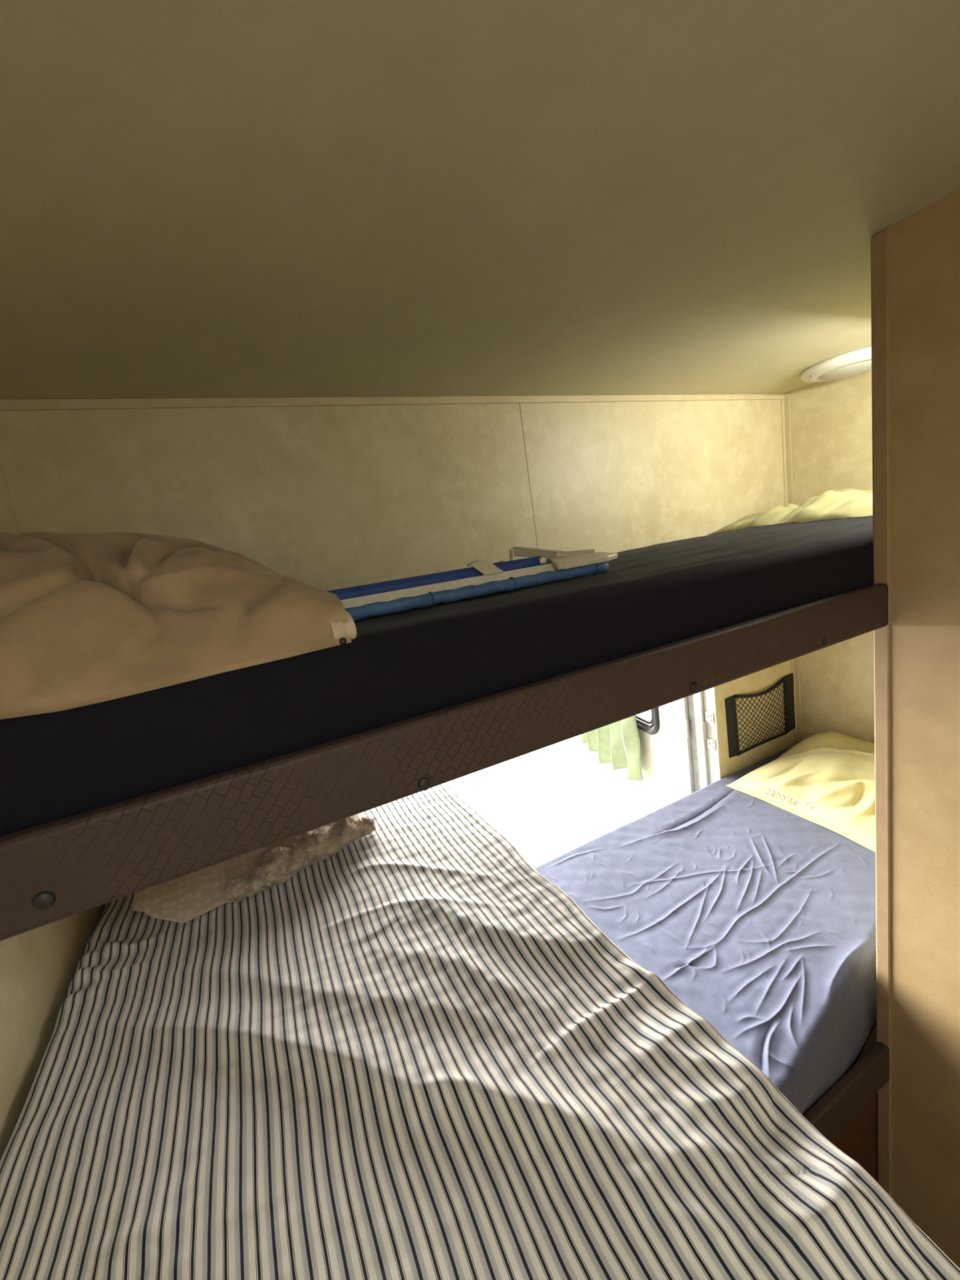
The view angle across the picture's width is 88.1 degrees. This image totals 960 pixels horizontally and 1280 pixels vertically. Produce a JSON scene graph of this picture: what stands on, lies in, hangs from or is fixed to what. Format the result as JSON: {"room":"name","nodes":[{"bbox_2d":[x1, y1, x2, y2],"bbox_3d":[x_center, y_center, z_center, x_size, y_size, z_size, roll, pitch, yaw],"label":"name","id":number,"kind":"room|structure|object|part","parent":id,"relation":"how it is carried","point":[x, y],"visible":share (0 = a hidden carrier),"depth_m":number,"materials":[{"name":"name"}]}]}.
{"room":"camper van interior","nodes":[
{"label":"camper van interior","id":0,"kind":"room"},
{"bbox_2d":[0,461,106,1160],"bbox_3d":[-0.240,0.637,-0.015,0.040,2.035,2.340,-13,11,-24],"label":"wall","id":1,"kind":"structure","parent":0,"point":[38,966],"depth_m":0.61,"materials":[{"name":"plastic"}]},
{"bbox_3d":[0.064,0.637,0.176,0.657,0.069,2.258,-13,11,-24],"label":"frame","id":2,"kind":"object","parent":1,"relation":"attached to","visible":0},
{"bbox_2d":[0,782,959,1279],"bbox_3d":[0.055,0.527,0.164,0.670,0.150,2.225,-13,11,-24],"label":"bedspread","id":3,"kind":"object","parent":2,"relation":"on","point":[412,1054],"visible":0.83,"depth_m":0.46,"materials":[{"name":"fabric"}]},
{"bbox_2d":[132,812,376,923],"bbox_3d":[-0.427,0.375,0.950,0.424,0.069,0.331,-13,11,-24],"label":"pillow","id":4,"kind":"object","parent":3,"relation":"on","point":[181,900],"visible":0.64,"depth_m":0.83,"materials":[{"name":"beige fabric"}]},
{"bbox_2d":[0,399,794,777],"bbox_3d":[0.234,0.288,1.524,2.289,2.035,0.070,-13,11,-24],"label":"wall","id":5,"kind":"structure","parent":0,"point":[326,498],"depth_m":1.21,"materials":[{"name":"plastic"}]},
{"bbox_2d":[0,393,784,410],"bbox_3d":[0.109,-0.641,1.322,2.209,0.018,0.006,-13,11,-24],"label":"trim","id":6,"kind":"structure","parent":5,"relation":"attached to","point":[91,403],"depth_m":1.11,"materials":[{"name":"plastic"}]},
{"bbox_2d":[0,583,888,941],"bbox_3d":[0.353,-0.052,1.093,2.209,0.075,0.742,-13,11,-24],"label":"frame","id":7,"kind":"object","parent":5,"relation":"attached to","point":[54,871],"visible":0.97,"depth_m":0.47,"materials":[{"name":"wood"}]},
{"bbox_2d":[0,515,873,836],"bbox_3d":[0.338,-0.119,1.092,2.207,0.156,0.716,-13,11,-24],"label":"mattress","id":8,"kind":"object","parent":7,"relation":"on","point":[409,664],"visible":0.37,"depth_m":0.52,"materials":[{"name":"black fabric"}]},
{"bbox_2d":[0,531,356,719],"bbox_3d":[-0.457,-0.068,0.674,0.427,0.190,0.642,-13,11,-24],"label":"cushion","id":9,"kind":"object","parent":8,"relation":"on","point":[90,618],"visible":1,"depth_m":0.45,"materials":[{"name":"beige fabric"}]},
{"bbox_2d":[326,546,617,621],"bbox_3d":[-0.033,-0.093,0.725,0.488,0.060,0.164,-13,11,-24],"label":"folded fabric","id":10,"kind":"object","parent":8,"relation":"on","point":[484,578],"visible":0.94,"depth_m":0.69,"materials":[{"name":"blue fabric"}]},
{"bbox_3d":[0.053,-0.141,0.843,0.006,0.030,0.024,-4,11,26],"label":"arm","id":11,"kind":"part","parent":10,"relation":"part of","materials":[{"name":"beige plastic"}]},
{"bbox_3d":[0.097,-0.143,0.820,0.093,0.028,0.007,-1,13,37],"label":"catch arm","id":12,"kind":"part","parent":10,"relation":"part of","materials":[{"name":"beige plastic"}]},
{"bbox_3d":[0.150,-0.124,0.765,0.118,0.018,0.081,-13,11,-24],"label":"catch plate","id":13,"kind":"part","parent":10,"relation":"part of","materials":[{"name":"beige plastic"}]},
{"bbox_2d":[706,488,872,535],"bbox_3d":[1.066,-0.398,1.432,0.500,0.082,0.570,-13,11,-21],"label":"pillow","id":14,"kind":"object","parent":8,"relation":"on","point":[845,503],"visible":0.58,"depth_m":1.34,"materials":[{"name":"yellow fabric"}]},
{"bbox_2d":[519,403,542,548],"bbox_3d":[0.148,-0.402,1.369,0.018,0.477,0.001,-13,11,-24],"label":"trim","id":15,"kind":"structure","parent":5,"relation":"attached to","point":[522,406],"depth_m":1.36,"materials":[{"name":"plastic"}]},
{"bbox_2d":[565,686,720,808],"bbox_3d":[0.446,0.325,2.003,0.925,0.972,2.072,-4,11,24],"label":"door","id":16,"kind":"structure","parent":5,"relation":"in","point":[669,762],"depth_m":1.99,"materials":[{"name":"white plastic"}]},
{"bbox_2d":[580,715,643,780],"bbox_3d":[0.577,0.240,2.376,0.056,0.772,0.534,-11,10,-15],"label":"curtain","id":17,"kind":"object","parent":16,"relation":"hanging from","point":[618,743],"visible":0.3,"depth_m":2.30,"materials":[{"name":"green fabric"}]},
{"bbox_3d":[0.610,0.209,2.510,0.030,0.972,1.255,-11,10,-15],"label":"panel","id":18,"kind":"part","parent":16,"relation":"part of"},
{"bbox_3d":[0.249,0.437,1.550,1.332,0.972,0.075,-13,11,-24],"label":"frame","id":19,"kind":"part","parent":16,"relation":"part of","materials":[{"name":"white metal"}]},
{"bbox_2d":[715,685,723,778],"bbox_3d":[0.862,0.301,1.791,0.012,0.972,0.002,-13,11,-24],"label":"trim","id":20,"kind":"structure","parent":5,"relation":"attached to","point":[716,687],"depth_m":1.80,"materials":[{"name":"plastic"}]},
{"bbox_2d":[724,672,795,757],"bbox_3d":[1.079,0.286,1.884,0.389,0.239,0.026,-13,11,-24],"label":"pocket","id":21,"kind":"object","parent":5,"relation":"attached to","point":[731,716],"visible":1,"depth_m":1.87,"materials":[{"name":"black fabric"}]},
{"bbox_2d":[0,0,959,399],"bbox_3d":[0.597,-0.566,0.303,2.289,0.050,2.410,-13,11,-24],"label":"ceiling","id":22,"kind":"structure","parent":0,"point":[199,198],"depth_m":0.54,"materials":[{"name":"plastic"}]},
{"bbox_2d":[800,346,871,382],"bbox_3d":[1.097,-0.806,1.470,0.248,0.038,0.248,-13,11,-24],"label":"recessed light","id":23,"kind":"object","parent":22,"relation":"in","point":[858,362],"visible":0.71,"depth_m":1.43,"materials":[{"name":"white plastic"}]},
{"bbox_2d":[784,369,874,742],"bbox_3d":[1.412,0.094,1.615,0.040,2.035,0.758,-13,11,-24],"label":"wall","id":24,"kind":"structure","parent":0,"point":[831,421],"depth_m":1.74,"materials":[{"name":"plastic"}]},
{"bbox_2d":[781,393,801,745],"bbox_3d":[1.193,-0.203,1.885,0.004,1.382,0.018,-13,11,-24],"label":"trim","id":25,"kind":"structure","parent":24,"relation":"attached to","point":[787,400],"depth_m":1.82,"materials":[{"name":"plastic"}]},
{"bbox_2d":[888,187,959,1268],"bbox_3d":[1.109,0.388,0.236,0.030,1.935,1.582,-13,11,-24],"label":"wall partition","id":26,"kind":"structure","parent":0,"point":[925,245],"depth_m":0.84,"materials":[{"name":"wood"}]},
{"bbox_2d":[870,227,891,1196],"bbox_3d":[0.756,0.317,0.930,0.010,1.935,0.025,-13,11,-24],"label":"trim","id":27,"kind":"structure","parent":26,"relation":"attached to","point":[879,242],"depth_m":0.88,"materials":[{"name":"brown wood"}]},
{"bbox_3d":[0.889,1.366,0.652,2.289,0.050,2.410,-13,11,-24],"label":"floor","id":28,"kind":"structure","parent":0,"visible":0},
{"bbox_2d":[802,1022,889,1182],"bbox_3d":[0.519,1.054,1.294,2.209,0.442,0.739,-13,11,-24],"label":"frame","id":29,"kind":"object","parent":28,"relation":"on","point":[846,1114],"visible":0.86,"depth_m":1.00,"materials":[{"name":"wood"}]},
{"bbox_2d":[533,745,876,1115],"bbox_3d":[0.660,0.733,1.314,1.808,0.215,0.761,-13,11,-24],"label":"mattress","id":30,"kind":"object","parent":29,"relation":"on","point":[757,915],"visible":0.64,"depth_m":1.18,"materials":[{"name":"blue fabric"}]},
{"bbox_2d":[726,731,875,852],"bbox_3d":[1.194,0.430,1.577,0.500,0.143,0.554,-12,11,-21],"label":"pillow","id":31,"kind":"object","parent":30,"relation":"on","point":[826,780],"visible":0.66,"depth_m":1.56,"materials":[{"name":"yellow fabric"}]},
{"bbox_3d":[0.670,1.118,0.999,2.209,0.375,0.018,-13,11,-24],"label":"kick panel","id":32,"kind":"part","parent":29,"relation":"part of","materials":[{"name":"brown wood"}]},
{"bbox_3d":[0.490,0.890,1.273,2.209,0.025,0.718,-13,11,-24],"label":"panel","id":33,"kind":"part","parent":29,"relation":"part of","materials":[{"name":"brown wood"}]},
{"label":"outside","id":34,"kind":"structure","parent":0,"visible":0},
{"bbox_2d":[446,693,702,867],"bbox_3d":[-3.876,0.704,11.188,30.000,0.060,20.730,-13,11,-24],"label":"ground","id":35,"kind":"structure","parent":34,"point":[548,802],"depth_m":4.01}
]}

